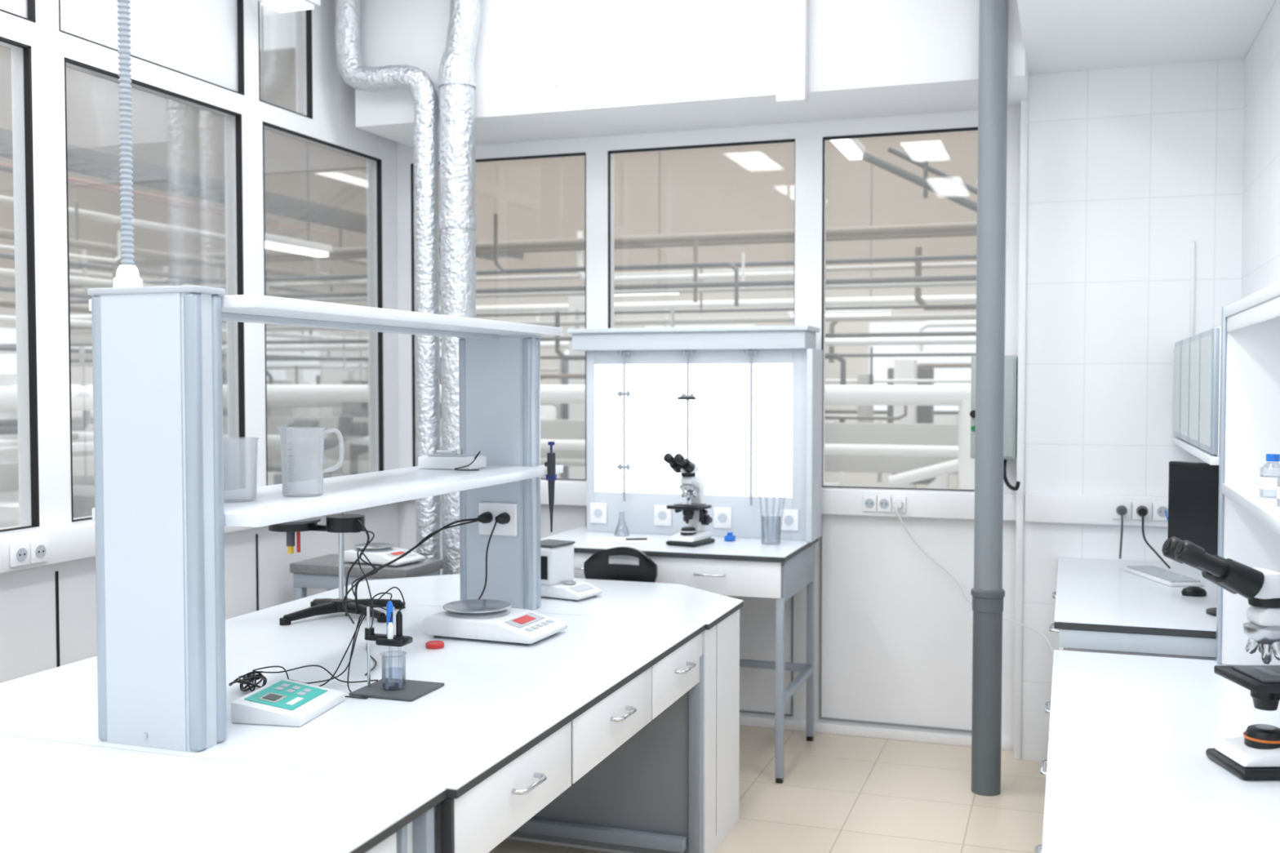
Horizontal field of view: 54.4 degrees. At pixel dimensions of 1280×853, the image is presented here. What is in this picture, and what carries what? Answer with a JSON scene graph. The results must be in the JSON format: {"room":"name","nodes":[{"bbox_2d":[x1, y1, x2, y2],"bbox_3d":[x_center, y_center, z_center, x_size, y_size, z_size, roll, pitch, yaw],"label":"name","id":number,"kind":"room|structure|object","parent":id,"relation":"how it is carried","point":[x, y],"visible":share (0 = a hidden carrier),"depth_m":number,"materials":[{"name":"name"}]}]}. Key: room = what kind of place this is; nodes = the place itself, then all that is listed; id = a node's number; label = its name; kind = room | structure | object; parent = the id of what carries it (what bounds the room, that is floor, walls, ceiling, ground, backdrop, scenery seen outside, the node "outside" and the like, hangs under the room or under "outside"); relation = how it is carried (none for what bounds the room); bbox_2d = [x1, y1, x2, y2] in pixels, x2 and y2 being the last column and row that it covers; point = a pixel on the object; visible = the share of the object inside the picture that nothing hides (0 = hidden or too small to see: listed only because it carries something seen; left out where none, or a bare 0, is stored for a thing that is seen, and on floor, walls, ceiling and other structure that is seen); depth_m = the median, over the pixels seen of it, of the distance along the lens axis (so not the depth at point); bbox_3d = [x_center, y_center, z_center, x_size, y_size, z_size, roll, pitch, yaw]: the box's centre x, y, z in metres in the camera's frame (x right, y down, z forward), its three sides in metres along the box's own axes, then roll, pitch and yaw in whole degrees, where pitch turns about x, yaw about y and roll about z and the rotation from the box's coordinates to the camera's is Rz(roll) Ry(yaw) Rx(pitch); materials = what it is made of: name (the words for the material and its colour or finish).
{"room":"laboratory","nodes":[
{"label":"laboratory","id":0,"kind":"room"},
{"bbox_2d":[0,44,118,384],"bbox_3d":[-11.650,-2.029,9.244,0.100,6.500,22.000,1,2,19],"label":"wall","id":1,"kind":"structure","parent":0,"point":[84,130],"depth_m":18.53,"materials":[{"name":"beige paint"}]},
{"bbox_2d":[0,328,16,368],"bbox_3d":[-11.451,-0.392,9.657,0.035,1.400,16.800,1,2,19],"label":"window","id":2,"kind":"structure","parent":1,"relation":"in","point":[7,335],"depth_m":17.30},
{"bbox_2d":[0,0,399,683],"bbox_3d":[-2.597,-0.254,2.216,0.080,3.450,8.510,1,2,19],"label":"wall","id":3,"kind":"structure","parent":0,"point":[28,620],"depth_m":4.20,"materials":[{"name":"white paint"}]},
{"bbox_2d":[0,0,27,17],"bbox_3d":[-2.120,-1.626,3.519,0.004,0.700,0.965,1,2,19],"label":"pane","id":4,"kind":"object","parent":3,"relation":"attached to","point":[20,7],"visible":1,"depth_m":3.94,"materials":[{"name":"glass"}]},
{"bbox_2d":[0,0,35,22],"bbox_3d":[-2.099,-1.625,3.512,0.023,0.700,0.965,1,2,19],"label":"gasket","id":5,"kind":"object","parent":3,"relation":"attached to","point":[31,3],"visible":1,"depth_m":3.97,"materials":[{"name":"black rubber"}]},
{"bbox_2d":[0,35,39,532],"bbox_3d":[-2.099,-0.429,3.555,0.023,1.535,0.925,1,2,19],"label":"gasket","id":6,"kind":"object","parent":3,"relation":"attached to","point":[26,48],"visible":1,"depth_m":3.98,"materials":[{"name":"rubber"}]},
{"bbox_2d":[9,539,48,567],"bbox_3d":[-1.913,0.397,3.903,0.016,0.070,0.147,1,2,19],"label":"wall socket","id":7,"kind":"object","parent":3,"relation":"attached to","point":[37,551],"visible":1,"depth_m":3.89,"materials":[{"name":"white plastic"}]},
{"bbox_2d":[60,0,238,91],"bbox_3d":[-1.772,-1.661,4.525,0.004,0.700,0.965,1,2,19],"label":"pane","id":8,"kind":"object","parent":3,"relation":"attached to","point":[197,38],"visible":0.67,"depth_m":4.64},
{"bbox_2d":[58,0,244,95],"bbox_3d":[-1.752,-1.661,4.518,0.023,0.700,0.965,1,2,19],"label":"gasket","id":9,"kind":"object","parent":3,"relation":"attached to","point":[239,2],"visible":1,"depth_m":4.97,"materials":[{"name":"black rubber"}]},
{"bbox_2d":[64,57,245,521],"bbox_3d":[-1.752,-0.464,4.561,0.023,1.535,0.925,1,2,19],"label":"gasket","id":10,"kind":"object","parent":3,"relation":"attached to","point":[237,116],"visible":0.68,"depth_m":4.97,"materials":[{"name":"black rubber"}]},
{"bbox_2d":[55,533,258,666],"bbox_3d":[-2.575,0.983,2.194,0.004,0.880,8.400,1,2,19],"label":"gasket","id":11,"kind":"object","parent":3,"relation":"attached to","point":[57,616],"visible":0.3,"depth_m":4.09,"materials":[{"name":"black rubber"}]},
{"bbox_2d":[88,69,238,491],"bbox_3d":[-1.772,-0.465,4.568,0.004,1.535,0.925,1,2,19],"label":"pane","id":12,"kind":"object","parent":3,"relation":"attached to","point":[183,152],"visible":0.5,"depth_m":4.70,"materials":[{"name":"clear glass"}]},
{"bbox_2d":[0,501,402,573],"bbox_3d":[-2.547,0.453,2.176,0.054,0.110,8.420,1,2,19],"label":"trim","id":13,"kind":"structure","parent":3,"relation":"attached to","point":[73,542],"depth_m":4.03,"materials":[{"name":"white plastic"}]},
{"bbox_2d":[259,1,306,115],"bbox_3d":[-1.521,-1.687,5.253,0.004,0.700,0.375,1,2,19],"label":"pane","id":14,"kind":"object","parent":3,"relation":"attached to","point":[282,35],"visible":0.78,"depth_m":5.28,"materials":[{"name":"clear glass"}]},
{"bbox_2d":[257,0,312,119],"bbox_3d":[-1.501,-1.687,5.246,0.023,0.700,0.375,1,2,19],"label":"gasket","id":15,"kind":"object","parent":3,"relation":"attached to","point":[308,12],"visible":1,"depth_m":5.42,"materials":[{"name":"black rubber"}]},
{"bbox_2d":[263,125,377,485],"bbox_3d":[-1.424,-0.500,5.576,0.004,1.535,0.930,1,2,19],"label":"pane","id":16,"kind":"object","parent":3,"relation":"attached to","point":[320,198],"visible":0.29,"depth_m":5.55,"materials":[{"name":"clear glass"}]},
{"bbox_2d":[262,121,383,485],"bbox_3d":[-1.404,-0.500,5.569,0.023,1.535,0.930,1,2,19],"label":"gasket","id":17,"kind":"object","parent":3,"relation":"attached to","point":[379,162],"visible":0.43,"depth_m":5.98,"materials":[{"name":"black rubber"}]},
{"bbox_2d":[355,0,1028,146],"bbox_3d":[0.169,-1.710,5.337,2.860,0.760,0.548,1,2,19],"label":"ceiling beam","id":18,"kind":"structure","parent":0,"point":[626,66],"depth_m":5.13,"materials":[{"name":"white paint"}]},
{"bbox_2d":[776,0,808,104],"bbox_3d":[0.597,-1.673,4.868,0.115,0.800,0.059,1,2,19],"label":"post","id":19,"kind":"object","parent":18,"relation":"attached to","point":[792,15],"depth_m":4.85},
{"bbox_2d":[438,130,977,488],"bbox_3d":[0.950,-2.285,16.475,19.000,6.500,0.100,1,2,19],"label":"wall","id":20,"kind":"structure","parent":0,"point":[744,188],"depth_m":16.30,"materials":[{"name":"beige paint"}]},
{"bbox_2d":[635,293,659,294],"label":"lamp","id":21,"kind":"object","parent":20,"point":[635,294],"depth_m":11.58,"materials":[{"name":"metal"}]},
{"bbox_2d":[658,151,660,235],"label":"lamp","id":22,"kind":"object","parent":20,"point":[659,222],"depth_m":11.50,"materials":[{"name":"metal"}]},
{"bbox_2d":[658,247,660,263],"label":"lamp","id":23,"kind":"object","parent":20,"point":[659,247],"depth_m":11.52,"materials":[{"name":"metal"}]},
{"bbox_2d":[440,322,976,410],"bbox_3d":[1.446,-0.627,16.285,16.100,1.400,0.035,1,2,19],"label":"pipes","id":24,"kind":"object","parent":20,"relation":"in","point":[880,364],"depth_m":15.54,"materials":[{"name":"white metal"}]},
{"bbox_2d":[871,163,872,226],"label":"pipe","id":25,"kind":"object","parent":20,"point":[871,163],"depth_m":11.86,"materials":[{"name":"metal"}]},
{"bbox_2d":[396,106,1020,739],"bbox_3d":[0.630,-0.372,5.554,3.839,3.450,0.090,1,2,19],"label":"wall","id":26,"kind":"structure","parent":0,"point":[897,628],"depth_m":5.45,"materials":[{"name":"paint"}]},
{"bbox_2d":[410,152,586,480],"bbox_3d":[-0.684,-0.517,5.975,0.920,1.530,0.023,1,2,19],"label":"gasket","id":27,"kind":"object","parent":26,"relation":"attached to","point":[573,153],"visible":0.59,"depth_m":6.10,"materials":[{"name":"black rubber"}]},
{"bbox_2d":[585,506,793,716],"bbox_3d":[0.214,0.834,5.697,0.990,0.910,0.012,1,2,19],"label":"panel gasket","id":28,"kind":"object","parent":26,"relation":"attached to","point":[792,637],"visible":0.4,"depth_m":5.55,"materials":[{"name":"black rubber"}]},
{"bbox_2d":[608,138,795,328],"bbox_3d":[0.271,-0.505,5.645,0.880,1.530,0.023,1,2,19],"label":"gasket","id":29,"kind":"object","parent":26,"relation":"attached to","point":[775,141],"visible":0.57,"depth_m":5.68,"materials":[{"name":"black rubber"}]},
{"bbox_2d":[414,480,1016,520],"bbox_3d":[0.224,0.320,5.652,2.905,0.110,0.054,1,2,19],"label":"cable trunking","id":30,"kind":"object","parent":26,"relation":"attached to","point":[919,504],"depth_m":5.33,"materials":[{"name":"white plastic"}]},
{"bbox_2d":[739,715,1013,751],"bbox_3d":[0.199,1.326,5.715,2.960,0.045,0.020,1,2,19],"label":"baseboard","id":31,"kind":"structure","parent":26,"relation":"attached to","point":[747,721],"depth_m":5.43,"materials":[{"name":"white plastic"}]},
{"bbox_2d":[819,514,971,733],"bbox_3d":[1.155,0.845,5.373,0.760,0.910,0.012,1,2,19],"label":"panel gasket","id":32,"kind":"object","parent":26,"relation":"attached to","point":[820,591],"visible":0.45,"depth_m":5.48,"materials":[{"name":"black rubber"}]},
{"bbox_2d":[821,126,977,491],"bbox_3d":[1.165,-0.494,5.337,0.770,1.530,0.023,1,2,19],"label":"gasket","id":33,"kind":"object","parent":26,"relation":"attached to","point":[965,129],"visible":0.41,"depth_m":5.41,"materials":[{"name":"rubber"}]},
{"bbox_2d":[862,494,972,604],"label":"wall socket","id":34,"kind":"object","parent":26,"relation":"attached to","point":[894,504],"depth_m":5.32,"materials":[{"name":"white plastic"}]},
{"bbox_2d":[969,355,1020,490],"bbox_3d":[1.470,-0.018,5.132,0.204,0.548,0.197,1,2,19],"label":"switch box","id":35,"kind":"object","parent":26,"relation":"attached to","point":[1011,377],"visible":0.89,"depth_m":5.08,"materials":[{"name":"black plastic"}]},
{"bbox_2d":[970,426,975,431],"bbox_3d":[1.375,0.009,5.121,0.024,0.023,0.011,1,2,19],"label":"lamp","id":36,"kind":"object","parent":35,"relation":"attached to","point":[972,428],"depth_m":5.12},
{"bbox_2d":[1013,99,1028,759],"bbox_3d":[1.573,0.023,5.131,0.030,2.690,0.139,1,2,19],"label":"trim","id":37,"kind":"structure","parent":26,"relation":"attached to","point":[1024,103],"depth_m":5.07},
{"bbox_2d":[1002,617,1053,657],"label":"cable","id":38,"kind":"object","parent":26,"relation":"attached to","point":[1004,618],"depth_m":4.94,"materials":[{"name":"white plastic"}]},
{"bbox_2d":[1111,501,1170,568],"bbox_3d":[1.998,0.412,4.808,0.190,0.224,0.324,-1,2,-21],"label":"wall socket","id":39,"kind":"object","parent":26,"relation":"attached to","point":[1122,510],"visible":0.84,"depth_m":4.87,"materials":[{"name":"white plastic"}]},
{"bbox_2d":[1189,240,1195,337],"bbox_3d":[2.150,-0.532,4.843,0.015,0.380,0.010,1,2,19],"label":"conduit","id":40,"kind":"object","parent":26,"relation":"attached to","point":[1193,242],"visible":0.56,"depth_m":4.84,"materials":[{"name":"white plastic"}]},
{"bbox_2d":[488,725,1047,852],"bbox_3d":[-0.663,1.522,1.659,4.300,0.060,8.600,1,2,19],"label":"floor","id":41,"kind":"structure","parent":0,"point":[837,793],"depth_m":4.61,"materials":[{"name":"beige tile"}]},
{"bbox_2d":[289,553,443,600],"bbox_3d":[-1.144,0.965,5.230,0.550,0.800,0.310,1,2,19],"label":"table","id":42,"kind":"object","parent":41,"relation":"on","point":[322,571],"visible":0.39,"depth_m":5.12,"materials":[{"name":"laminate"}]},
{"bbox_2d":[343,542,425,566],"bbox_3d":[-1.068,0.532,5.182,0.294,0.069,0.187,1,2,27],"label":"laboratory balance","id":43,"kind":"object","parent":42,"relation":"on","point":[381,553],"visible":0.92,"depth_m":5.13,"materials":[{"name":"grey plastic"}]},
{"bbox_2d":[0,573,743,852],"bbox_3d":[-0.904,1.054,3.006,1.515,0.780,4.020,1,2,19],"label":"bench","id":44,"kind":"object","parent":41,"relation":"on","point":[616,730],"visible":0.95,"depth_m":2.97,"materials":[{"name":"white laminate"}]},
{"bbox_2d":[228,671,266,692],"bbox_3d":[-0.976,0.638,3.112,0.092,0.035,0.095,1,2,19],"label":"coiled cable","id":45,"kind":"object","parent":44,"relation":"on","point":[251,677],"visible":0.98,"depth_m":3.09,"materials":[{"name":"black plastic"}]},
{"bbox_2d":[231,678,345,727],"bbox_3d":[-0.819,0.643,2.909,0.170,0.049,0.240,0,2,11],"label":"meter","id":46,"kind":"object","parent":44,"relation":"on","point":[282,701],"visible":1,"depth_m":2.85,"materials":[{"name":"grey plastic"}]},
{"bbox_2d":[87,284,563,751],"bbox_3d":[-0.758,0.163,3.451,0.440,0.968,1.785,1,2,19],"label":"shelf unit","id":47,"kind":"object","parent":44,"relation":"on","point":[160,513],"visible":0.87,"depth_m":2.64,"materials":[{"name":"metal"}]},
{"bbox_2d":[112,0,142,287],"bbox_3d":[-1.095,-1.134,2.630,0.060,1.682,0.060,1,2,19],"label":"conduit","id":48,"kind":"object","parent":47,"relation":"on","point":[127,275],"visible":1,"depth_m":2.64,"materials":[{"name":"grey plastic"}]},
{"bbox_2d":[223,437,259,502],"bbox_3d":[-0.979,0.100,2.946,0.158,0.150,0.119,1,2,19],"label":"measuring jug","id":49,"kind":"object","parent":47,"relation":"on","point":[254,441],"visible":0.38,"depth_m":2.93,"materials":[{"name":"clear plastic"}]},
{"bbox_2d":[276,426,344,497],"bbox_3d":[-0.822,0.086,3.071,0.159,0.170,0.112,1,2,19],"label":"measuring jug","id":50,"kind":"object","parent":47,"relation":"on","point":[282,431],"visible":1,"depth_m":3.06,"materials":[{"name":"clear plastic"}]},
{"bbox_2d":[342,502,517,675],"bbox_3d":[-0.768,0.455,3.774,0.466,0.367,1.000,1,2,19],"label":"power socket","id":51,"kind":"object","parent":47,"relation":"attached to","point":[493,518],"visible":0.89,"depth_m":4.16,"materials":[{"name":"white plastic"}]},
{"bbox_2d":[417,448,486,471],"bbox_3d":[-0.594,0.105,4.019,0.240,0.064,0.162,1,2,19],"label":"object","id":52,"kind":"object","parent":47,"relation":"on","point":[445,460],"visible":1,"depth_m":4.00,"materials":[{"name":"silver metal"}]},
{"bbox_2d":[427,453,476,457],"bbox_3d":[-0.610,0.093,4.046,0.130,0.006,0.090,1,2,19],"label":"tray","id":53,"kind":"object","parent":52,"relation":"on","point":[441,455],"depth_m":4.01,"materials":[{"name":"white plastic"}]},
{"bbox_2d":[544,441,556,532],"bbox_3d":[-0.292,0.197,4.067,0.038,0.298,0.028,1,2,19],"label":"pipette","id":54,"kind":"object","parent":47,"relation":"hanging from","point":[551,477],"visible":1,"depth_m":4.06,"materials":[{"name":"blue plastic"}]},
{"bbox_2d":[268,511,404,625],"bbox_3d":[-1.015,0.447,4.098,0.418,0.354,0.337,0,2,2],"label":"stand","id":55,"kind":"object","parent":44,"relation":"on","point":[340,523],"visible":0.88,"depth_m":4.05,"materials":[{"name":"black plastic"}]},
{"bbox_2d":[252,586,444,701],"bbox_3d":[-0.736,0.533,3.122,0.435,0.254,0.216,1,2,19],"label":"stand","id":56,"kind":"object","parent":44,"relation":"on","point":[399,689],"visible":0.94,"depth_m":3.10,"materials":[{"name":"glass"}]},
{"bbox_2d":[425,640,444,648],"bbox_3d":[-0.596,0.634,3.616,0.054,0.014,0.054,1,2,19],"label":"lid","id":57,"kind":"object","parent":44,"relation":"on","point":[432,644],"visible":1,"depth_m":3.60,"materials":[{"name":"red plastic"}]},
{"bbox_2d":[422,599,567,645],"bbox_3d":[-0.440,0.592,3.793,0.378,0.088,0.240,1,2,22],"label":"laboratory balance","id":58,"kind":"object","parent":44,"relation":"on","point":[488,620],"visible":1,"depth_m":3.72,"materials":[{"name":"grey plastic"}]},
{"bbox_2d":[540,539,602,601],"bbox_3d":[-0.277,0.516,4.477,0.241,0.192,0.155,1,2,31],"label":"analytical balance","id":59,"kind":"object","parent":44,"relation":"on","point":[557,556],"visible":0.73,"depth_m":4.43,"materials":[{"name":"grey plastic"}]},
{"bbox_2d":[334,0,440,575],"bbox_3d":[-1.096,-0.367,5.425,0.495,3.446,0.113,1,2,19],"label":"duct","id":60,"kind":"object","parent":41,"relation":"on","point":[415,80],"visible":0.77,"depth_m":5.32,"materials":[{"name":"silver metal"}]},
{"bbox_2d":[438,0,481,575],"bbox_3d":[-0.759,-0.364,5.309,0.194,3.448,0.160,1,2,19],"label":"duct","id":61,"kind":"object","parent":41,"relation":"on","point":[456,72],"visible":0.63,"depth_m":5.24,"materials":[{"name":"silver metal"}]},
{"bbox_2d":[583,546,657,582],"bbox_3d":[0.014,0.918,5.149,0.500,0.899,0.576,1,2,19],"label":"chair","id":62,"kind":"object","parent":41,"relation":"on","point":[597,566],"visible":0.17,"depth_m":4.91,"materials":[{"name":"black plastic"}]},
{"bbox_2d":[540,526,818,783],"bbox_3d":[0.141,0.922,5.258,1.100,0.885,0.696,1,2,19],"label":"desk","id":63,"kind":"object","parent":41,"relation":"on","point":[742,566],"visible":0.58,"depth_m":4.91,"materials":[{"name":"white laminate"}]},
{"bbox_2d":[585,537,655,544],"bbox_3d":[-0.083,0.473,5.206,0.260,0.015,0.150,1,2,19],"label":"notebook","id":64,"kind":"object","parent":63,"relation":"on","point":[605,540],"visible":1,"depth_m":5.18,"materials":[{"name":"white paper"}]},
{"bbox_2d":[613,511,629,536],"bbox_3d":[-0.079,0.421,5.399,0.068,0.104,0.068,1,2,19],"label":"flask","id":65,"kind":"object","parent":63,"relation":"on","point":[626,527],"visible":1,"depth_m":5.39,"materials":[{"name":"clear glass"}]},
{"bbox_2d":[663,453,715,546],"bbox_3d":[0.191,0.294,5.088,0.150,0.380,0.252,1,2,31],"label":"microscope","id":66,"kind":"object","parent":63,"relation":"on","point":[695,513],"visible":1,"depth_m":5.08,"materials":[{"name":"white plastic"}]},
{"bbox_2d":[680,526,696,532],"bbox_3d":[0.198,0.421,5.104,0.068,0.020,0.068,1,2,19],"label":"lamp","id":67,"kind":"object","parent":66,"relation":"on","point":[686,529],"depth_m":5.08,"materials":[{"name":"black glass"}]},
{"bbox_2d":[680,527,696,535],"bbox_3d":[0.198,0.429,5.104,0.064,0.030,0.064,1,2,31],"label":"lamp","id":68,"kind":"object","parent":66,"relation":"on","point":[684,531],"depth_m":5.08,"materials":[{"name":"black plastic"}]},
{"bbox_2d":[567,324,822,542],"bbox_3d":[0.235,0.022,5.429,1.085,0.900,0.270,1,2,19],"label":"fume hood","id":69,"kind":"object","parent":63,"relation":"on","point":[733,402],"visible":0.97,"depth_m":5.34,"materials":[{"name":"white metal"}]},
{"bbox_2d":[567,324,820,333],"bbox_3d":[0.228,-0.417,5.416,1.070,0.020,0.270,1,2,19],"label":"hood","id":70,"kind":"object","parent":69,"relation":"attached to","point":[806,329],"depth_m":5.27,"materials":[{"name":"white metal"}]},
{"bbox_2d":[572,330,816,351],"bbox_3d":[0.230,-0.370,5.423,1.040,0.075,0.240,1,2,19],"label":"hood","id":71,"kind":"object","parent":69,"relation":"attached to","point":[582,340],"depth_m":5.31,"materials":[{"name":"white metal"}]},
{"bbox_2d":[724,532,735,541],"bbox_3d":[0.378,0.462,5.221,0.040,0.036,0.040,1,2,19],"label":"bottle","id":72,"kind":"object","parent":63,"relation":"on","point":[729,537],"visible":1,"depth_m":5.21,"materials":[{"name":"plastic"}]},
{"bbox_2d":[756,466,789,545],"bbox_3d":[0.547,0.323,5.125,0.108,0.321,0.096,-1,2,-22],"label":"beaker","id":73,"kind":"object","parent":63,"relation":"on","point":[779,517],"visible":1,"depth_m":5.12,"materials":[{"name":"clear glass"}]},
{"bbox_2d":[970,0,1008,796],"bbox_3d":[1.311,-0.340,4.653,0.124,3.449,0.124,1,2,19],"label":"drain pipe","id":74,"kind":"object","parent":41,"relation":"on","point":[988,594],"visible":1,"depth_m":4.62,"materials":[{"name":"grey plastic"}]},
{"bbox_2d":[1048,557,1217,738],"bbox_3d":[1.765,0.979,4.288,0.670,0.840,1.407,1,2,19],"label":"bench","id":75,"kind":"object","parent":41,"relation":"on","point":[1101,606],"visible":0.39,"depth_m":3.85,"materials":[{"name":"white laminate"}]},
{"bbox_2d":[1123,565,1204,586],"bbox_3d":[1.893,0.540,4.510,0.120,0.020,0.380,0,2,-3],"label":"keyboard","id":76,"kind":"object","parent":75,"relation":"on","point":[1166,577],"visible":1,"depth_m":4.45,"materials":[{"name":"white plastic"}]},
{"bbox_2d":[1168,461,1218,616],"bbox_3d":[1.814,0.345,3.798,0.150,0.460,0.410,-1,2,-26],"label":"computer monitor","id":77,"kind":"object","parent":75,"relation":"on","point":[1193,486],"visible":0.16,"depth_m":3.86,"materials":[{"name":"black plastic"}]},
{"bbox_2d":[1181,586,1207,596],"bbox_3d":[1.846,0.548,4.145,0.081,0.030,0.054,0,2,9],"label":"computer mouse","id":78,"kind":"object","parent":75,"relation":"on","point":[1191,591],"visible":1,"depth_m":4.13,"materials":[{"name":"black plastic"}]},
{"bbox_2d":[1034,649,1279,852],"bbox_3d":[0.960,1.101,1.957,0.670,0.760,3.450,1,2,19],"label":"bench","id":79,"kind":"object","parent":41,"relation":"on","point":[1129,770],"visible":1,"depth_m":2.57,"materials":[{"name":"white laminate"}]},
{"bbox_2d":[1161,537,1279,780],"bbox_3d":[1.243,0.464,2.535,0.337,0.473,0.180,0,2,-1],"label":"microscope","id":80,"kind":"object","parent":79,"relation":"on","point":[1255,755],"visible":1,"depth_m":2.50,"materials":[{"name":"black plastic"}]},
{"bbox_2d":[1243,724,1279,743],"bbox_3d":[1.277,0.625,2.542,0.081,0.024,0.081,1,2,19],"label":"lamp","id":81,"kind":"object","parent":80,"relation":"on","point":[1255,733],"depth_m":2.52,"materials":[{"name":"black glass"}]},
{"bbox_2d":[1244,724,1279,749],"bbox_3d":[1.277,0.634,2.542,0.077,0.036,0.077,0,2,-1],"label":"lamp","id":82,"kind":"object","parent":80,"relation":"on","point":[1256,736],"depth_m":2.52,"materials":[{"name":"black plastic"}]},
{"bbox_2d":[1215,280,1279,665],"bbox_3d":[1.369,0.203,2.414,0.218,1.002,2.240,1,2,19],"label":"shelf rack","id":83,"kind":"object","parent":79,"relation":"on","point":[1249,523],"visible":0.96,"depth_m":3.44,"materials":[{"name":"metal"}]},
{"bbox_2d":[1259,453,1279,497],"bbox_3d":[1.540,0.120,3.029,0.057,0.105,0.057,1,2,19],"label":"bottle","id":84,"kind":"object","parent":83,"relation":"on","point":[1266,482],"visible":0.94,"depth_m":3.02,"materials":[{"name":"clear glass"}]},
{"bbox_2d":[1276,475,1279,506],"bbox_3d":[1.462,0.133,2.803,0.048,0.094,0.048,1,2,19],"label":"bottle","id":85,"kind":"object","parent":83,"relation":"on","point":[1278,477],"visible":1,"depth_m":2.82,"materials":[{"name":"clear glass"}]},
{"bbox_2d":[1021,57,1244,761],"bbox_3d":[1.978,-0.353,5.031,0.790,3.450,0.220,1,2,19],"label":"tiled wall","id":86,"kind":"structure","parent":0,"point":[1128,167],"depth_m":4.94,"materials":[{"name":"white tile"}]},
{"bbox_2d":[1024,493,1168,526],"bbox_3d":[1.928,0.333,4.934,0.765,0.115,0.042,1,2,19],"label":"cable trunking","id":87,"kind":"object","parent":86,"relation":"attached to","point":[1039,507],"depth_m":4.97,"materials":[{"name":"white plastic"}]},
{"bbox_2d":[1017,0,1275,75],"bbox_3d":[0.585,-1.604,0.958,0.794,0.659,8.299,1,2,19],"label":"ceiling","id":88,"kind":"structure","parent":0,"point":[1059,36],"depth_m":4.41,"materials":[{"name":"white paint"}]},
{"bbox_2d":[257,0,320,13],"bbox_3d":[-1.402,-1.873,4.948,0.200,0.404,0.160,1,2,19],"label":"lamp","id":89,"kind":"object","parent":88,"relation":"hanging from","point":[279,6],"visible":1,"depth_m":4.95,"materials":[{"name":"metal"}]},
{"bbox_2d":[554,0,559,84],"bbox_3d":[-0.350,-1.761,5.218,0.015,0.650,0.012,1,2,19],"label":"trim","id":90,"kind":"structure","parent":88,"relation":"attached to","point":[556,2],"depth_m":5.22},
{"bbox_2d":[1240,0,1279,299],"bbox_3d":[1.044,-0.209,0.966,0.100,3.450,8.520,1,2,19],"label":"wall","id":91,"kind":"structure","parent":0,"point":[1260,232],"depth_m":4.30,"materials":[{"name":"paint"}]},
{"bbox_2d":[1171,325,1221,465],"bbox_3d":[1.961,-0.110,4.151,0.238,0.395,1.410,1,2,19],"label":"upper cabinet","id":92,"kind":"object","parent":91,"relation":"attached to","point":[1197,357],"visible":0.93,"depth_m":3.89,"materials":[{"name":"metal"}]},
{"bbox_2d":[1171,436,1218,465],"bbox_3d":[1.961,0.076,4.158,0.238,0.024,1.410,1,2,19],"label":"shelf","id":93,"kind":"object","parent":92,"relation":"attached to","point":[1210,456],"depth_m":3.90,"materials":[{"name":"white laminate"}]},
{"bbox_3d":[-2.623,1.355,6.246,19.000,0.050,22.000,1,2,19],"label":"floor","id":94,"kind":"structure","parent":0,"visible":0},
{"bbox_2d":[0,128,977,528],"bbox_3d":[-1.390,-0.614,6.033,15.775,3.900,16.534,1,2,19],"label":"pipes","id":95,"kind":"object","parent":94,"relation":"on","point":[913,442],"visible":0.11,"depth_m":8.92,"materials":[{"name":"metal"}]},
{"bbox_2d":[0,128,524,260],"bbox_3d":[-3.391,-1.424,5.884,0.320,0.070,13.000,1,2,19],"label":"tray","id":96,"kind":"object","parent":95,"relation":"on","point":[81,160],"depth_m":6.73,"materials":[{"name":"metal"}]},
{"label":"outside","id":97,"kind":"structure","parent":0,"visible":0},
{"bbox_2d":[831,138,865,159],"bbox_3d":[1.220,-2.505,7.588,0.120,1.530,1.300,1,2,19],"label":"lamp","id":98,"kind":"object","parent":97,"point":[852,148],"visible":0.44,"depth_m":7.89,"materials":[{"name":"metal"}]},
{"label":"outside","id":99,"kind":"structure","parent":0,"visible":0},
{"bbox_2d":[787,311,794,315],"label":"lamp","id":100,"kind":"object","parent":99,"point":[789,313],"depth_m":12.09,"materials":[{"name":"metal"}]},
{"bbox_2d":[825,304,893,315],"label":"lamp","id":101,"kind":"object","parent":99,"point":[859,312],"depth_m":11.88,"materials":[{"name":"metal"}]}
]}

